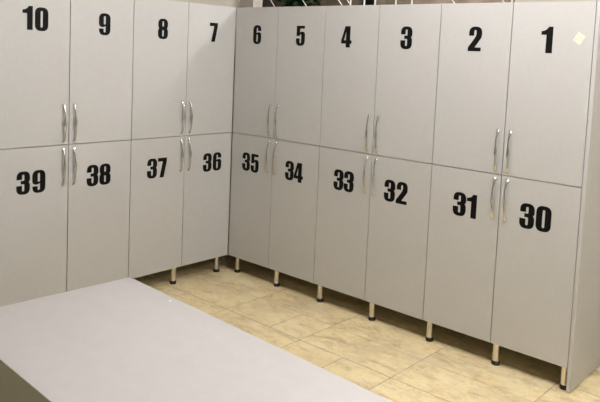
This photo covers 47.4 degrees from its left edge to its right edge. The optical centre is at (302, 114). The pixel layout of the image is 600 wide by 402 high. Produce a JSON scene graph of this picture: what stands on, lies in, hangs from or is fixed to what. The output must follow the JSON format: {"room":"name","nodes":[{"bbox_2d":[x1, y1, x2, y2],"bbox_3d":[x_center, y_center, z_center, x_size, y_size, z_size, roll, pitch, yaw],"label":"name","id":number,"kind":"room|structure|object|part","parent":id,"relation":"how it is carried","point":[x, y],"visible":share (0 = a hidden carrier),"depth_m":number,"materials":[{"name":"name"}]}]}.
{"room":"changing room","nodes":[
{"label":"changing room","id":0,"kind":"room"},
{"bbox_2d":[171,0,238,243],"bbox_3d":[-2.366,-0.215,3.463,0.100,2.720,5.600,7,7,41],"label":"wall","id":1,"kind":"structure","parent":0,"point":[228,3],"depth_m":5.37,"materials":[{"name":"paint"}]},
{"bbox_2d":[133,244,599,401],"bbox_3d":[-0.680,1.319,2.971,8.500,0.100,7.000,7,7,41],"label":"floor","id":2,"kind":"structure","parent":0,"point":[389,356],"depth_m":3.75,"materials":[{"name":"tile"}]},
{"bbox_2d":[0,0,133,306],"bbox_3d":[-1.476,0.213,3.983,0.477,1.854,0.822,7,7,41],"label":"tall cabinet","id":3,"kind":"object","parent":2,"relation":"on","point":[66,65],"visible":0.88,"depth_m":3.81,"materials":[{"name":"laminate"}]},
{"bbox_3d":[-1.478,0.609,3.728,0.018,0.869,0.408,7,7,41],"label":"door","id":4,"kind":"part","parent":3,"relation":"part of","materials":[{"name":"white laminate"}]},
{"bbox_3d":[-1.440,-0.255,3.652,0.018,0.858,0.408,7,7,41],"label":"door","id":5,"kind":"part","parent":3,"relation":"part of","materials":[{"name":"grey laminate"}]},
{"bbox_3d":[-1.333,0.294,3.815,0.027,0.217,0.016,7,7,41],"label":"handle","id":6,"kind":"part","parent":3,"relation":"part of","materials":[{"name":"silver metal"}]},
{"bbox_3d":[-1.322,0.048,3.793,0.027,0.217,0.016,7,7,41],"label":"handle","id":7,"kind":"part","parent":3,"relation":"part of","materials":[{"name":"silver metal"}]},
{"bbox_3d":[-1.289,0.292,3.864,0.027,0.217,0.016,7,7,41],"label":"handle","id":8,"kind":"part","parent":3,"relation":"part of","materials":[{"name":"silver metal"}]},
{"bbox_3d":[-1.278,0.045,3.842,0.027,0.217,0.016,7,7,41],"label":"handle","id":9,"kind":"part","parent":3,"relation":"part of","materials":[{"name":"silver metal"}]},
{"bbox_3d":[-1.204,0.594,4.035,0.018,0.869,0.408,7,7,41],"label":"door","id":10,"kind":"part","parent":3,"relation":"part of","materials":[{"name":"grey laminate"}]},
{"bbox_3d":[-1.166,-0.270,3.959,0.018,0.858,0.408,7,7,41],"label":"door","id":11,"kind":"part","parent":3,"relation":"part of","materials":[{"name":"grey laminate"}]},
{"bbox_2d":[128,0,235,283],"bbox_3d":[-0.928,0.183,4.596,0.477,1.854,0.820,7,7,41],"label":"tall cabinet","id":12,"kind":"object","parent":2,"relation":"on","point":[183,65],"visible":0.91,"depth_m":4.42,"materials":[{"name":"laminate"}]},
{"bbox_3d":[-0.930,0.579,4.342,0.018,0.869,0.408,7,7,41],"label":"door","id":13,"kind":"part","parent":12,"relation":"part of","materials":[{"name":"grey laminate"}]},
{"bbox_3d":[-0.892,-0.285,4.266,0.018,0.858,0.408,7,7,41],"label":"door","id":14,"kind":"part","parent":12,"relation":"part of","materials":[{"name":"grey laminate"}]},
{"bbox_3d":[-0.861,1.051,4.538,0.043,0.099,0.043,7,7,41],"label":"leg","id":15,"kind":"part","parent":12,"relation":"part of","materials":[{"name":"metal"}]},
{"bbox_3d":[-0.784,0.264,4.428,0.027,0.217,0.016,7,7,41],"label":"handle","id":16,"kind":"part","parent":12,"relation":"part of","materials":[{"name":"silver metal"}]},
{"bbox_3d":[-0.774,0.018,4.407,0.027,0.217,0.016,7,7,41],"label":"handle","id":17,"kind":"part","parent":12,"relation":"part of","materials":[{"name":"silver metal"}]},
{"bbox_3d":[-0.740,0.262,4.478,0.027,0.217,0.016,7,7,41],"label":"handle","id":18,"kind":"part","parent":12,"relation":"part of","materials":[{"name":"silver metal"}]},
{"bbox_3d":[-0.730,0.016,4.456,0.027,0.217,0.016,7,7,41],"label":"handle","id":19,"kind":"part","parent":12,"relation":"part of","materials":[{"name":"silver metal"}]},
{"bbox_3d":[-0.656,0.564,4.648,0.018,0.869,0.406,7,7,41],"label":"door","id":20,"kind":"part","parent":12,"relation":"part of","materials":[{"name":"grey laminate"}]},
{"bbox_3d":[-0.618,-0.300,4.572,0.018,0.858,0.406,7,7,41],"label":"door","id":21,"kind":"part","parent":12,"relation":"part of","materials":[{"name":"grey laminate"}]},
{"bbox_3d":[-0.609,1.038,4.819,0.043,0.099,0.043,7,7,41],"label":"leg","id":22,"kind":"part","parent":12,"relation":"part of","materials":[{"name":"metal"}]},
{"bbox_2d":[0,277,391,401],"bbox_3d":[-0.307,1.112,2.178,2.200,0.482,0.787,7,7,44],"label":"table","id":23,"kind":"object","parent":2,"relation":"on","point":[126,339],"visible":1,"depth_m":2.38,"materials":[{"name":"plastic"}]},
{"bbox_3d":[-0.575,1.127,1.903,2.199,0.476,0.018,7,7,44],"label":"panel","id":24,"kind":"part","parent":23,"relation":"part of","materials":[{"name":"laminate"}]},
{"bbox_2d":[228,6,325,286],"bbox_3d":[-0.056,0.216,4.656,0.796,1.854,0.477,7,7,41],"label":"tall cabinet","id":25,"kind":"object","parent":2,"relation":"on","point":[279,51],"visible":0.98,"depth_m":4.47,"materials":[{"name":"laminate"}]},
{"bbox_3d":[-0.461,1.043,4.835,0.043,0.099,0.043,7,7,41],"label":"leg","id":26,"kind":"part","parent":25,"relation":"part of","materials":[{"name":"metal"}]},
{"bbox_3d":[-0.356,0.575,4.670,0.394,0.869,0.018,7,7,41],"label":"door","id":27,"kind":"part","parent":25,"relation":"part of","materials":[{"name":"grey laminate"}]},
{"bbox_3d":[-0.318,-0.288,4.594,0.394,0.858,0.018,7,7,41],"label":"door","id":28,"kind":"part","parent":25,"relation":"part of","materials":[{"name":"white laminate"}]},
{"bbox_3d":[-0.234,0.281,4.516,0.016,0.217,0.027,7,7,41],"label":"handle","id":29,"kind":"part","parent":25,"relation":"part of","materials":[{"name":"silver metal"}]},
{"bbox_3d":[-0.223,0.034,4.495,0.016,0.217,0.027,7,7,41],"label":"handle","id":30,"kind":"part","parent":25,"relation":"part of","materials":[{"name":"silver metal"}]},
{"bbox_3d":[-0.184,0.287,4.472,0.016,0.217,0.027,7,7,41],"label":"handle","id":31,"kind":"part","parent":25,"relation":"part of","materials":[{"name":"silver metal"}]},
{"bbox_3d":[-0.174,0.040,4.451,0.016,0.217,0.027,7,7,41],"label":"handle","id":32,"kind":"part","parent":25,"relation":"part of","materials":[{"name":"silver metal"}]},
{"bbox_3d":[-0.173,1.078,4.579,0.043,0.099,0.043,7,7,41],"label":"leg","id":33,"kind":"part","parent":25,"relation":"part of","materials":[{"name":"metal"}]},
{"bbox_3d":[-0.059,0.611,4.406,0.396,0.869,0.018,7,7,41],"label":"door","id":34,"kind":"part","parent":25,"relation":"part of","materials":[{"name":"grey laminate"}]},
{"bbox_2d":[274,0,320,6],"bbox_3d":[-0.076,-0.031,5.556,0.403,2.188,0.420,7,7,41],"label":"potted plant","id":35,"kind":"object","parent":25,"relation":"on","point":[289,3],"visible":0.06,"depth_m":5.41,"materials":[{"name":"green plant"}]},
{"bbox_3d":[-0.021,-0.252,4.330,0.396,0.858,0.018,7,7,41],"label":"door","id":36,"kind":"part","parent":25,"relation":"part of","materials":[{"name":"grey laminate"}]},
{"bbox_2d":[314,4,441,320],"bbox_3d":[0.539,0.288,4.128,0.798,1.854,0.477,7,7,41],"label":"tall cabinet","id":37,"kind":"object","parent":2,"relation":"on","point":[380,71],"visible":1,"depth_m":3.94,"materials":[{"name":"laminate"}]},
{"bbox_3d":[0.112,1.112,4.326,0.043,0.099,0.043,7,7,41],"label":"leg","id":38,"kind":"part","parent":37,"relation":"part of","materials":[{"name":"metal"}]},
{"bbox_3d":[0.239,0.647,4.141,0.396,0.869,0.018,7,7,41],"label":"door","id":39,"kind":"part","parent":37,"relation":"part of","materials":[{"name":"grey laminate"}]},
{"bbox_3d":[0.277,-0.216,4.066,0.396,0.858,0.018,7,7,41],"label":"door","id":40,"kind":"part","parent":37,"relation":"part of","materials":[{"name":"grey laminate"}]},
{"bbox_3d":[0.362,0.353,3.987,0.016,0.217,0.027,7,7,41],"label":"handle","id":41,"kind":"part","parent":37,"relation":"part of","materials":[{"name":"silver metal"}]},
{"bbox_3d":[0.373,0.107,3.966,0.016,0.217,0.027,7,7,41],"label":"handle","id":42,"kind":"part","parent":37,"relation":"part of","materials":[{"name":"silver metal"}]},
{"bbox_3d":[0.413,1.149,4.059,0.043,0.099,0.043,7,7,41],"label":"leg","id":43,"kind":"part","parent":37,"relation":"part of","materials":[{"name":"metal"}]},
{"bbox_3d":[0.411,0.359,3.943,0.016,0.217,0.027,7,7,41],"label":"handle","id":44,"kind":"part","parent":37,"relation":"part of","materials":[{"name":"silver metal"}]},
{"bbox_3d":[0.422,0.113,3.922,0.016,0.217,0.027,7,7,41],"label":"handle","id":45,"kind":"part","parent":37,"relation":"part of","materials":[{"name":"silver metal"}]},
{"bbox_3d":[0.537,0.684,3.877,0.396,0.869,0.018,7,7,41],"label":"door","id":46,"kind":"part","parent":37,"relation":"part of","materials":[{"name":"grey laminate"}]},
{"bbox_3d":[0.575,-0.180,3.801,0.396,0.858,0.018,7,7,41],"label":"door","id":47,"kind":"part","parent":37,"relation":"part of","materials":[{"name":"grey laminate"}]},
{"bbox_2d":[423,0,599,391],"bbox_3d":[1.145,0.362,3.596,0.818,1.854,0.487,7,7,41],"label":"tall cabinet","id":48,"kind":"object","parent":2,"relation":"on","point":[513,262],"visible":1,"depth_m":3.38,"materials":[{"name":"laminate"}]},
{"bbox_3d":[0.706,1.185,3.795,0.043,0.099,0.043,7,7,41],"label":"leg","id":49,"kind":"part","parent":48,"relation":"part of","materials":[{"name":"metal"}]},
{"bbox_3d":[0.836,0.720,3.612,0.398,0.869,0.018,7,7,41],"label":"door","id":50,"kind":"part","parent":48,"relation":"part of","materials":[{"name":"grey laminate"}]},
{"bbox_3d":[0.873,-0.144,3.536,0.398,0.858,0.018,7,7,41],"label":"door","id":51,"kind":"part","parent":48,"relation":"part of","materials":[{"name":"grey laminate"}]},
{"bbox_3d":[0.960,0.426,3.457,0.016,0.217,0.027,7,7,41],"label":"handle","id":52,"kind":"part","parent":48,"relation":"part of","materials":[{"name":"silver metal"}]},
{"bbox_3d":[1.000,1.220,3.534,0.043,0.099,0.043,7,7,41],"label":"leg","id":53,"kind":"part","parent":48,"relation":"part of","materials":[{"name":"metal"}]},
{"bbox_3d":[0.970,0.179,3.435,0.016,0.217,0.027,7,7,41],"label":"handle","id":54,"kind":"part","parent":48,"relation":"part of","materials":[{"name":"silver metal"}]},
{"bbox_3d":[1.009,0.432,3.413,0.016,0.217,0.027,7,7,41],"label":"handle","id":55,"kind":"part","parent":48,"relation":"part of","materials":[{"name":"silver metal"}]},
{"bbox_3d":[1.019,0.185,3.392,0.016,0.217,0.027,7,7,41],"label":"handle","id":56,"kind":"part","parent":48,"relation":"part of","materials":[{"name":"silver metal"}]},
{"bbox_3d":[1.134,0.756,3.347,0.394,0.869,0.018,7,7,41],"label":"door","id":57,"kind":"part","parent":48,"relation":"part of","materials":[{"name":"white laminate"}]},
{"bbox_3d":[1.171,-0.107,3.272,0.394,0.858,0.018,7,7,41],"label":"door","id":58,"kind":"part","parent":48,"relation":"part of","materials":[{"name":"white laminate"}]},
{"bbox_3d":[1.265,1.253,3.298,0.043,0.099,0.043,7,7,41],"label":"leg","id":59,"kind":"part","parent":48,"relation":"part of","materials":[{"name":"metal"}]},
{"bbox_3d":[1.452,0.392,3.341,0.018,1.844,0.460,7,7,41],"label":"panel","id":60,"kind":"part","parent":48,"relation":"part of","materials":[{"name":"grey laminate"}]},
{"bbox_2d":[262,0,514,6],"bbox_3d":[1.412,-0.195,5.120,8.300,2.720,0.100,7,7,41],"label":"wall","id":61,"kind":"structure","parent":0,"point":[265,3],"depth_m":5.66,"materials":[{"name":"beige paint"}]},
{"bbox_2d":[362,0,373,4],"bbox_3d":[0.556,-1.032,5.750,0.100,0.800,0.040,7,7,41],"label":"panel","id":62,"kind":"object","parent":61,"relation":"attached to","point":[367,2],"visible":0.02,"depth_m":5.73,"materials":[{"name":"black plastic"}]},
{"bbox_2d":[234,0,596,132],"bbox_3d":[1.669,-0.047,3.555,5.820,2.720,0.100,7,7,41],"label":"wall","id":63,"kind":"structure","parent":0,"point":[242,3],"depth_m":5.30,"materials":[{"name":"paint"}]},
{"bbox_2d":[270,0,512,6],"bbox_3d":[0.451,-0.985,4.597,2.130,1.038,0.028,7,7,41],"label":"trellis","id":64,"kind":"object","parent":63,"relation":"attached to","point":[270,0],"visible":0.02,"depth_m":4.57,"materials":[{"name":"white metal"}]}
]}

